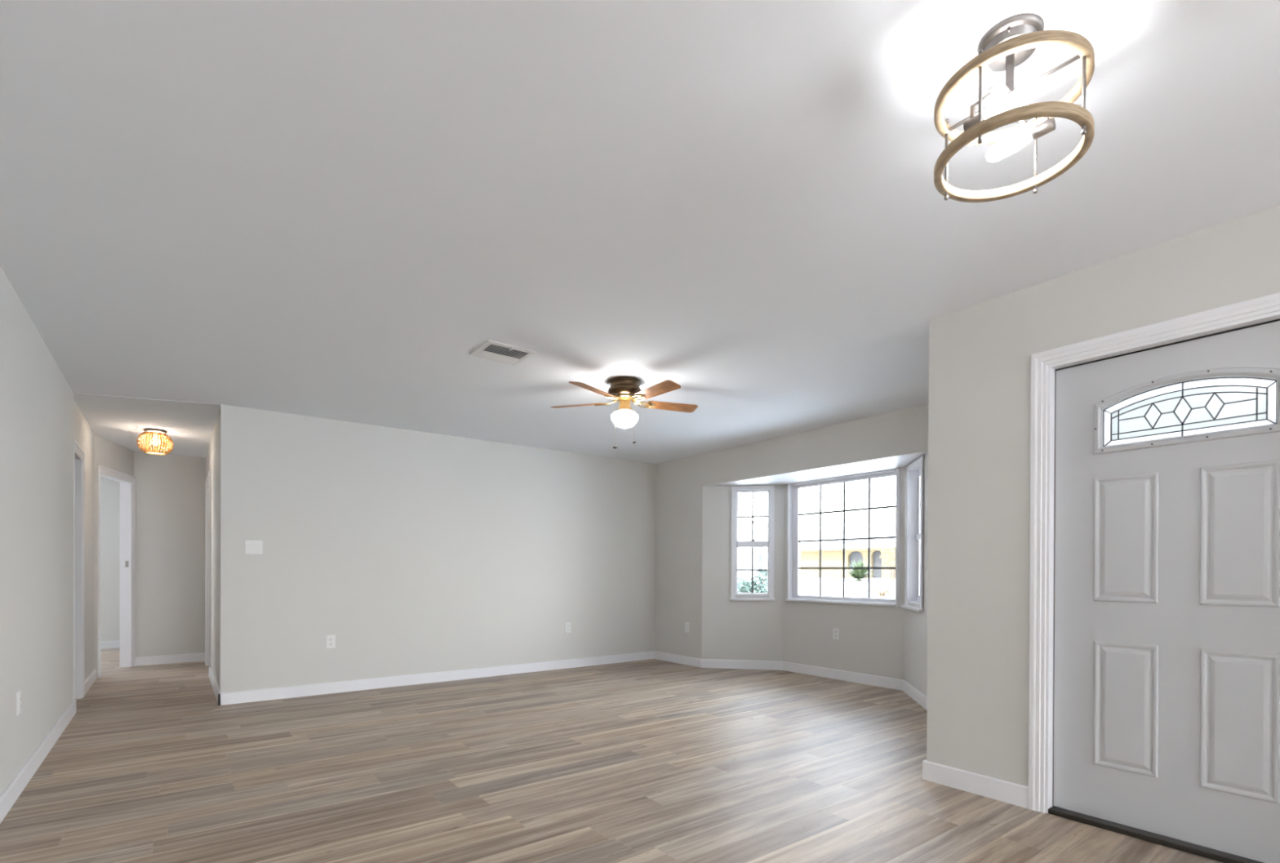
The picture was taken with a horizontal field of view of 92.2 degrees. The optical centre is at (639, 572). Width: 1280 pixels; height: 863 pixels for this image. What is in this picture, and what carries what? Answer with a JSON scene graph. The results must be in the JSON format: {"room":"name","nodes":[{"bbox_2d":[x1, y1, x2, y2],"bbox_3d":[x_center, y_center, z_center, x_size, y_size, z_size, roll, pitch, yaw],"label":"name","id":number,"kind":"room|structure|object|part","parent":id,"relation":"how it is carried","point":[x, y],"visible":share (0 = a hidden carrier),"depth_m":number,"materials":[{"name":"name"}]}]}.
{"room":"empty living room","nodes":[
{"label":"empty living room","id":0,"kind":"room"},
{"bbox_2d":[0,265,94,795],"bbox_3d":[-0.742,-0.117,-0.154,0.142,2.440,15.650,0,0,-37],"label":"wall","id":1,"kind":"structure","parent":0,"point":[37,398],"depth_m":3.41,"materials":[{"name":"beige paint"}]},
{"bbox_2d":[16,689,21,715],"bbox_3d":[-3.059,0.643,3.034,0.009,0.116,0.072,0,0,-37],"label":"wall outlet","id":2,"kind":"object","parent":1,"relation":"attached to","point":[19,693],"visible":1,"depth_m":3.02,"materials":[{"name":"white plastic"}]},
{"bbox_2d":[0,699,76,823],"bbox_3d":[-0.145,1.058,-0.815,0.015,0.098,13.865,0,0,-37],"label":"baseboard","id":3,"kind":"structure","parent":1,"relation":"attached to","point":[10,795],"depth_m":3.27,"materials":[{"name":"white paint"}]},
{"bbox_2d":[73,438,84,699],"bbox_3d":[-4.624,0.018,4.979,0.140,2.105,0.670,0,0,-37],"label":"trim","id":4,"kind":"structure","parent":1,"relation":"attached to","point":[78,453],"depth_m":5.21,"materials":[{"name":"white paint"}]},
{"bbox_2d":[84,669,96,695],"bbox_3d":[-5.101,1.018,5.702,0.015,0.098,1.060,0,0,-37],"label":"baseboard","id":5,"kind":"structure","parent":1,"relation":"attached to","point":[91,678],"depth_m":5.70,"materials":[{"name":"white paint"}]},
{"bbox_2d":[100,476,119,641],"bbox_3d":[-8.067,-0.172,8.016,5.000,2.440,0.120,0,0,-37],"label":"wall","id":6,"kind":"structure","parent":0,"point":[110,489],"depth_m":8.51,"materials":[{"name":"beige paint"}]},
{"bbox_2d":[100,640,119,648],"bbox_3d":[-8.270,0.999,7.785,4.400,0.098,0.015,0,0,-37],"label":"baseboard","id":7,"kind":"structure","parent":6,"relation":"attached to","point":[113,644],"depth_m":8.50,"materials":[{"name":"white paint"}]},
{"bbox_2d":[93,434,133,678],"bbox_3d":[-5.628,-0.158,6.531,0.100,2.440,0.919,0,0,-20],"label":"wall","id":8,"kind":"structure","parent":0,"point":[108,454],"depth_m":6.22,"materials":[{"name":"beige paint"}]},
{"bbox_2d":[97,465,135,678],"bbox_3d":[-5.633,-0.009,6.570,0.120,2.142,0.839,0,0,-20],"label":"trim","id":9,"kind":"structure","parent":8,"relation":"attached to","point":[127,482],"depth_m":6.89,"materials":[{"name":"white paint"}]},
{"bbox_3d":[-5.747,-0.095,6.895,0.030,0.070,0.004,0,0,-20],"label":"strike plate","id":10,"kind":"part","parent":9,"relation":"part of","materials":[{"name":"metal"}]},
{"bbox_2d":[133,450,205,657],"bbox_3d":[-5.471,-0.160,7.259,0.808,2.440,0.120,0,0,-37],"label":"wall","id":11,"kind":"structure","parent":0,"point":[170,489],"depth_m":7.17,"materials":[{"name":"beige paint"}]},
{"bbox_2d":[135,653,204,666],"bbox_3d":[-5.474,1.012,7.179,0.668,0.098,0.015,0,0,-37],"label":"baseboard","id":12,"kind":"structure","parent":11,"relation":"attached to","point":[182,658],"depth_m":7.17,"materials":[{"name":"white paint"}]},
{"bbox_2d":[205,410,219,689],"bbox_3d":[-4.292,-0.152,6.271,0.120,2.440,2.877,0,0,-37],"label":"wall","id":13,"kind":"structure","parent":0,"point":[212,458],"depth_m":5.66,"materials":[{"name":"beige paint"}]},
{"bbox_2d":[204,471,211,667],"bbox_3d":[-4.640,0.013,6.715,0.138,2.105,0.980,0,0,-37],"label":"trim","id":14,"kind":"structure","parent":13,"relation":"attached to","point":[208,481],"depth_m":7.01,"materials":[{"name":"white paint"}]},
{"bbox_2d":[208,666,220,705],"bbox_3d":[-3.900,1.023,5.638,0.015,0.098,1.652,0,0,-37],"label":"baseboard","id":15,"kind":"structure","parent":13,"relation":"attached to","point":[212,679],"depth_m":5.47,"materials":[{"name":"white paint"}]},
{"bbox_2d":[219,404,655,693],"bbox_3d":[-1.593,-0.142,6.433,4.622,2.440,0.120,0,0,-37],"label":"wall","id":16,"kind":"structure","parent":0,"point":[420,552],"depth_m":5.92,"materials":[{"name":"beige paint"}]},
{"bbox_2d":[244,540,262,554],"bbox_3d":[-3.214,-0.210,5.125,0.124,0.116,0.011,0,0,-37],"label":"light switch","id":17,"kind":"object","parent":16,"relation":"attached to","point":[251,547],"visible":1,"depth_m":5.12,"materials":[{"name":"white plastic"}]},
{"bbox_2d":[326,635,335,648],"bbox_3d":[-2.752,0.617,5.481,0.072,0.116,0.009,0,0,-37],"label":"wall outlet","id":18,"kind":"object","parent":16,"relation":"attached to","point":[331,639],"visible":1,"depth_m":5.48,"materials":[{"name":"white plastic"}]},
{"bbox_2d":[217,650,654,705],"bbox_3d":[-1.611,1.029,6.343,4.517,0.098,0.015,0,0,-37],"label":"baseboard","id":19,"kind":"structure","parent":16,"relation":"attached to","point":[276,693],"depth_m":5.91,"materials":[{"name":"white paint"}]},
{"bbox_2d":[564,622,570,632],"bbox_3d":[-0.812,0.621,6.948,0.072,0.116,0.009,0,0,-37],"label":"wall outlet","id":20,"kind":"object","parent":16,"relation":"attached to","point":[567,624],"visible":1,"depth_m":6.94,"materials":[{"name":"white plastic"}]},
{"bbox_2d":[0,648,1222,862],"bbox_3d":[-0.656,1.146,1.943,9.700,0.100,19.120,0,0,-37],"label":"floor","id":21,"kind":"structure","parent":0,"point":[654,760],"depth_m":3.22,"materials":[{"name":"brown wood"}]},
{"bbox_2d":[1048,805,1262,862],"bbox_3d":[2.182,1.094,2.491,0.116,0.022,0.901,0,0,-37],"label":"threshold","id":22,"kind":"object","parent":21,"relation":"on","point":[1215,855],"visible":0.7,"depth_m":2.53,"materials":[{"name":"brown metal"}]},
{"bbox_2d":[0,0,1279,463],"bbox_3d":[-0.877,-1.418,1.760,9.120,0.153,19.120,0,0,-37],"label":"ceiling","id":23,"kind":"structure","parent":0,"point":[315,208],"depth_m":2.19,"materials":[{"name":"white paint"}]},
{"bbox_2d":[136,427,173,455],"bbox_3d":[-4.662,-1.257,5.924,0.283,0.225,0.285,0,0,-37],"label":"flush light","id":24,"kind":"object","parent":23,"relation":"attached to","point":[155,433],"visible":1,"depth_m":5.85,"materials":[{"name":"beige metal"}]},
{"bbox_2d":[469,339,536,364],"bbox_3d":[-0.844,-1.343,3.781,0.312,0.016,0.294,0,0,-37],"label":"ceiling vent","id":25,"kind":"object","parent":23,"relation":"in","point":[490,349],"visible":1,"depth_m":3.77,"materials":[{"name":"white metal"}]},
{"bbox_2d":[551,376,697,448],"bbox_3d":[-0.083,-1.113,4.320,1.071,0.474,1.022,0,0,-37],"label":"ceiling fan","id":26,"kind":"object","parent":23,"relation":"hanging from","point":[623,389],"visible":1,"depth_m":4.28,"materials":[{"name":"brown wood"}]},
{"bbox_3d":[-0.450,-1.207,4.451,0.385,0.031,0.118,0,0,17],"label":"fan blade","id":27,"kind":"part","parent":26,"relation":"part of","materials":[{"name":"brown wood"}]},
{"bbox_3d":[-0.309,-1.206,4.056,0.118,0.031,0.385,0,0,35],"label":"fan blade","id":28,"kind":"part","parent":26,"relation":"part of","materials":[{"name":"brown wood"}]},
{"bbox_3d":[-0.108,-1.083,4.351,0.194,0.123,0.194,0,0,-37],"label":"globe","id":29,"kind":"part","parent":26,"relation":"part of","materials":[{"name":"white glass"}]},
{"bbox_3d":[0.112,-1.204,4.068,0.118,0.031,0.386,0,0,-37],"label":"fan blade","id":30,"kind":"part","parent":26,"relation":"part of","materials":[{"name":"brown wood"}]},
{"bbox_3d":[0.229,-1.205,4.471,0.385,0.031,0.118,0,0,-19],"label":"fan blade","id":31,"kind":"part","parent":26,"relation":"part of","materials":[{"name":"brown wood"}]},
{"bbox_2d":[933,13,1094,202],"bbox_3d":[0.926,-1.173,1.542,0.342,0.328,0.342,0,0,-37],"label":"flush light","id":32,"kind":"object","parent":23,"relation":"attached to","point":[1014,39],"visible":1,"depth_m":1.50,"materials":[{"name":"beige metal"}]},
{"bbox_3d":[0.830,-1.118,1.668,0.010,0.218,0.010,0,0,-37],"label":"rod","id":33,"kind":"part","parent":32,"relation":"part of","materials":[{"name":"silver metal"}]},
{"bbox_2d":[963,91,994,131],"bbox_3d":[0.842,-1.136,1.523,0.030,0.062,0.073,0,0,-37],"label":"socket","id":34,"kind":"object","parent":32,"relation":"attached to","point":[974,119],"depth_m":1.52,"materials":[{"name":"silver metal"}]},
{"bbox_3d":[0.800,-1.118,1.446,0.010,0.218,0.010,0,0,-37],"label":"rod","id":35,"kind":"part","parent":32,"relation":"part of","materials":[{"name":"silver metal"}]},
{"bbox_3d":[0.968,-1.119,1.615,0.041,0.041,0.113,0,0,-37],"label":"bulb","id":36,"kind":"part","parent":32,"relation":"part of","materials":[{"name":"white glass"}]},
{"bbox_3d":[0.926,-1.245,1.541,0.006,0.107,0.018,0,0,-37],"label":"stem","id":37,"kind":"part","parent":32,"relation":"part of","materials":[{"name":"silver metal"}]},
{"bbox_3d":[0.883,-1.119,1.469,0.041,0.041,0.113,0,0,-37],"label":"bulb","id":38,"kind":"part","parent":32,"relation":"part of","materials":[{"name":"white glass"}]},
{"bbox_3d":[1.052,-1.117,1.637,0.010,0.218,0.010,0,0,-37],"label":"rod","id":39,"kind":"part","parent":32,"relation":"part of","materials":[{"name":"silver metal"}]},
{"bbox_2d":[1023,116,1056,139],"bbox_3d":[1.010,-1.135,1.561,0.030,0.062,0.073,0,0,-37],"label":"socket","id":40,"kind":"object","parent":32,"relation":"attached to","point":[1049,125],"depth_m":1.55,"materials":[{"name":"silver metal"}]},
{"bbox_3d":[1.021,-1.117,1.416,0.010,0.218,0.010,0,0,-37],"label":"rod","id":41,"kind":"part","parent":32,"relation":"part of","materials":[{"name":"silver metal"}]},
{"bbox_2d":[702,484,783,661],"bbox_3d":[1.183,0.051,6.987,0.946,2.070,0.100,0,0,10],"label":"wall","id":42,"kind":"structure","parent":0,"point":[732,629],"depth_m":6.97,"materials":[{"name":"beige paint"}]},
{"bbox_2d":[729,485,774,600],"bbox_3d":[1.269,-0.329,6.953,0.500,1.284,0.135,0,0,10],"label":"window","id":43,"kind":"structure","parent":42,"relation":"in","point":[735,544],"depth_m":6.94,"materials":[{"name":"white plastic"}]},
{"bbox_3d":[1.260,0.300,6.920,0.500,0.026,0.065,0,0,10],"label":"sill","id":44,"kind":"part","parent":43,"relation":"part of","materials":[{"name":"white paint"}]},
{"bbox_3d":[1.276,-0.338,6.972,0.364,1.174,0.045,0,0,10],"label":"frame","id":45,"kind":"part","parent":43,"relation":"part of","materials":[{"name":"white plastic"}]},
{"bbox_3d":[1.274,-0.319,6.961,0.340,0.068,0.067,0,0,10],"label":"meeting rail","id":46,"kind":"part","parent":43,"relation":"part of","materials":[{"name":"white plastic"}]},
{"bbox_2d":[654,404,928,658],"bbox_3d":[1.585,-0.129,5.962,0.120,2.440,4.466,0,0,-37],"label":"wall","id":47,"kind":"structure","parent":0,"point":[679,482],"depth_m":7.03,"materials":[{"name":"beige paint"}]},
{"bbox_2d":[684,622,688,632],"bbox_3d":[0.551,0.643,7.221,0.009,0.116,0.072,0,0,-37],"label":"wall outlet","id":48,"kind":"object","parent":47,"relation":"attached to","point":[686,624],"visible":1,"depth_m":7.22,"materials":[{"name":"white plastic"}]},
{"bbox_2d":[702,450,928,486],"bbox_3d":[1.788,-1.028,6.160,0.679,0.102,2.860,0,0,-37],"label":"ceiling","id":49,"kind":"structure","parent":0,"point":[902,460],"depth_m":5.95,"materials":[{"name":"white paint"}]},
{"bbox_2d":[782,467,905,679],"bbox_3d":[2.068,0.057,6.314,0.100,2.070,1.495,0,0,-36],"label":"wall","id":50,"kind":"structure","parent":0,"point":[871,642],"depth_m":6.17,"materials":[{"name":"beige paint"}]},
{"bbox_2d":[654,650,927,710],"bbox_3d":[1.736,1.042,6.158,0.631,0.098,4.346,0,0,-37],"label":"baseboard","id":51,"kind":"structure","parent":50,"relation":"attached to","point":[868,679],"depth_m":6.62,"materials":[{"name":"white paint"}]},
{"bbox_2d":[832,627,839,639],"bbox_3d":[2.007,0.627,6.304,0.009,0.116,0.072,0,0,-36],"label":"wall outlet","id":52,"kind":"object","parent":50,"relation":"attached to","point":[835,630],"visible":1,"depth_m":6.30,"materials":[{"name":"white plastic"}]},
{"bbox_2d":[786,468,900,607],"bbox_3d":[2.059,-0.326,6.298,0.135,1.296,1.327,0,0,-36],"label":"window","id":53,"kind":"structure","parent":50,"relation":"in","point":[793,515],"depth_m":6.37,"materials":[{"name":"white plastic"}]},
{"bbox_3d":[2.021,0.303,6.289,0.065,0.026,1.302,0,0,-36],"label":"sill","id":54,"kind":"part","parent":53,"relation":"part of","materials":[{"name":"white paint"}]},
{"bbox_2d":[904,452,928,696],"bbox_3d":[2.432,0.062,5.319,0.100,2.070,0.851,0,0,11],"label":"wall","id":55,"kind":"structure","parent":0,"point":[915,622],"depth_m":5.16,"materials":[{"name":"beige paint"}]},
{"bbox_2d":[900,455,924,611],"bbox_3d":[2.425,-0.319,5.351,0.160,1.284,0.620,0,0,11],"label":"window","id":56,"kind":"structure","parent":55,"relation":"in","point":[914,472],"depth_m":5.54,"materials":[{"name":"glass"}]},
{"bbox_3d":[2.380,0.309,5.361,0.075,0.026,0.620,0,0,11],"label":"sill","id":57,"kind":"part","parent":56,"relation":"part of","materials":[{"name":"white paint"}]},
{"bbox_3d":[2.467,-0.318,5.325,0.067,0.050,0.339,0,0,11],"label":"meeting rail","id":58,"kind":"part","parent":56,"relation":"part of","materials":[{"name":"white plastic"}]},
{"bbox_3d":[2.478,-0.328,5.323,0.045,1.174,0.439,0,0,11],"label":"frame","id":59,"kind":"part","parent":56,"relation":"part of","materials":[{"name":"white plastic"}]},
{"bbox_2d":[926,312,951,766],"bbox_3d":[2.207,-0.119,3.707,1.608,2.440,0.120,0,0,-37],"label":"wall","id":60,"kind":"structure","parent":0,"point":[940,327],"depth_m":3.22,"materials":[{"name":"beige paint"}]},
{"bbox_2d":[922,760,1028,808],"bbox_3d":[2.023,1.053,3.349,0.915,0.098,0.513,0,0,-37],"label":"baseboard","id":61,"kind":"structure","parent":60,"relation":"attached to","point":[1016,794],"depth_m":3.06,"materials":[{"name":"white paint"}]},
{"bbox_2d":[949,204,1279,786],"bbox_3d":[4.383,-0.097,-0.405,0.120,2.440,9.067,0,0,-37],"label":"wall","id":62,"kind":"structure","parent":0,"point":[994,340],"depth_m":2.95,"materials":[{"name":"beige paint"}]},
{"bbox_2d":[1028,292,1279,813],"bbox_3d":[2.183,0.047,2.485,0.133,2.117,1.055,0,0,-37],"label":"trim","id":63,"kind":"structure","parent":62,"relation":"attached to","point":[1044,364],"depth_m":2.82,"materials":[{"name":"white paint"}]},
{"bbox_2d":[1052,318,1279,862],"bbox_3d":[2.195,0.073,2.497,0.058,2.021,0.898,0,0,-37],"label":"door","id":64,"kind":"structure","parent":62,"relation":"in","point":[1166,628],"depth_m":2.51,"materials":[{"name":"white paint"}]},
{"bbox_3d":[2.071,-0.145,2.630,0.008,0.543,0.224,0,0,-37],"label":"panel","id":65,"kind":"part","parent":64,"relation":"part of","materials":[{"name":"white paint"}]},
{"bbox_3d":[2.070,0.575,2.630,0.008,0.547,0.222,0,0,-37],"label":"panel","id":66,"kind":"part","parent":64,"relation":"part of","materials":[{"name":"white paint"}]},
{"bbox_3d":[2.200,-0.661,2.494,0.055,0.284,0.596,0,0,-37],"label":"glass frame","id":67,"kind":"part","parent":64,"relation":"part of","materials":[{"name":"clear glass"}]},
{"bbox_3d":[2.202,-0.656,2.494,0.004,0.165,0.480,0,0,-37],"label":"glass pane","id":68,"kind":"part","parent":64,"relation":"part of","materials":[{"name":"clear glass"}]},
{"bbox_3d":[2.284,-0.144,2.349,0.008,0.543,0.224,0,0,-37],"label":"panel","id":69,"kind":"part","parent":64,"relation":"part of","materials":[{"name":"white paint"}]},
{"bbox_3d":[2.283,0.576,2.348,0.008,0.547,0.221,0,0,-37],"label":"panel","id":70,"kind":"part","parent":64,"relation":"part of","materials":[{"name":"white paint"}]},
{"label":"outside","id":71,"kind":"structure","parent":0,"visible":0},
{"bbox_2d":[737,575,895,599],"bbox_3d":[11.865,0.663,34.049,180.000,1.050,180.000,0,0,-37],"label":"ground","id":72,"kind":"structure","parent":71,"point":[808,585],"depth_m":33.57,"materials":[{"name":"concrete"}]},
{"bbox_2d":[737,576,750,590],"bbox_3d":[3.180,0.660,19.997,1.020,1.113,0.966,0,0,-37],"label":"shrub","id":73,"kind":"object","parent":72,"relation":"on","point":[740,577],"visible":0.05,"depth_m":19.94,"materials":[{"name":"green plant"}]},
{"bbox_2d":[737,530,767,575],"bbox_3d":[10.822,-1.922,66.144,10.800,5.100,9.200,0,0,10],"label":"house","id":74,"kind":"structure","parent":72,"relation":"on","point":[744,554],"depth_m":62.12,"materials":[{"name":"white"}]},
{"bbox_2d":[737,577,767,593],"bbox_3d":[3.033,0.662,17.000,1.032,1.194,0.997,0,0,-37],"label":"shrub","id":75,"kind":"object","parent":72,"relation":"on","point":[756,584],"visible":0.29,"depth_m":16.85,"materials":[{"name":"green plant"}]},
{"bbox_2d":[749,520,764,541],"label":"street lamp","id":76,"kind":"object","parent":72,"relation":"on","point":[750,522],"depth_m":39.95,"materials":[{"name":"white metal"}]},
{"bbox_2d":[751,567,767,593],"bbox_3d":[3.862,0.497,18.995,1.014,1.447,1.008,0,0,-37],"label":"shrub","id":77,"kind":"object","parent":72,"relation":"on","point":[764,581],"visible":0.17,"depth_m":18.83,"materials":[{"name":"green plant"}]},
{"bbox_2d":[762,546,764,568],"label":"street lamp","id":78,"kind":"object","parent":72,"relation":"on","point":[762,547],"depth_m":39.96,"materials":[{"name":"white metal"}]},
{"bbox_2d":[800,528,895,578],"bbox_3d":[17.992,-1.302,46.061,9.740,4.046,12.212,0,0,-37],"label":"house","id":79,"kind":"structure","parent":72,"relation":"on","point":[832,552],"depth_m":44.58,"materials":[{"name":"paint"}]},
{"bbox_2d":[840,559,882,582],"bbox_3d":[13.563,-0.082,38.029,2.819,1.679,2.745,0,0,-12],"label":"yucca plant","id":80,"kind":"object","parent":72,"relation":"on","point":[859,574],"visible":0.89,"depth_m":37.73,"materials":[{"name":"green plant"}]},
{"bbox_2d":[870,584,894,595],"bbox_3d":[10.247,0.774,26.029,1.026,0.582,1.041,0,0,-37],"label":"shrub","id":81,"kind":"object","parent":72,"relation":"on","point":[879,593],"visible":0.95,"depth_m":25.92,"materials":[{"name":"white plant"}]},
{"bbox_3d":[10.255,0.859,26.020,0.562,0.413,0.588,0,0,-37],"label":"stem","id":82,"kind":"part","parent":81,"relation":"part of","materials":[{"name":"brown plant"}]},
{"bbox_2d":[879,542,895,582],"bbox_3d":[14.803,-0.555,35.996,1.522,2.329,1.510,0,0,-37],"label":"tree","id":83,"kind":"object","parent":72,"relation":"on","point":[893,572],"visible":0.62,"depth_m":35.96,"materials":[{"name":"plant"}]},
{"bbox_3d":[14.816,-0.333,36.025,0.836,1.886,0.878,0,0,-37],"label":"stem","id":84,"kind":"part","parent":83,"relation":"part of","materials":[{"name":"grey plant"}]}
]}

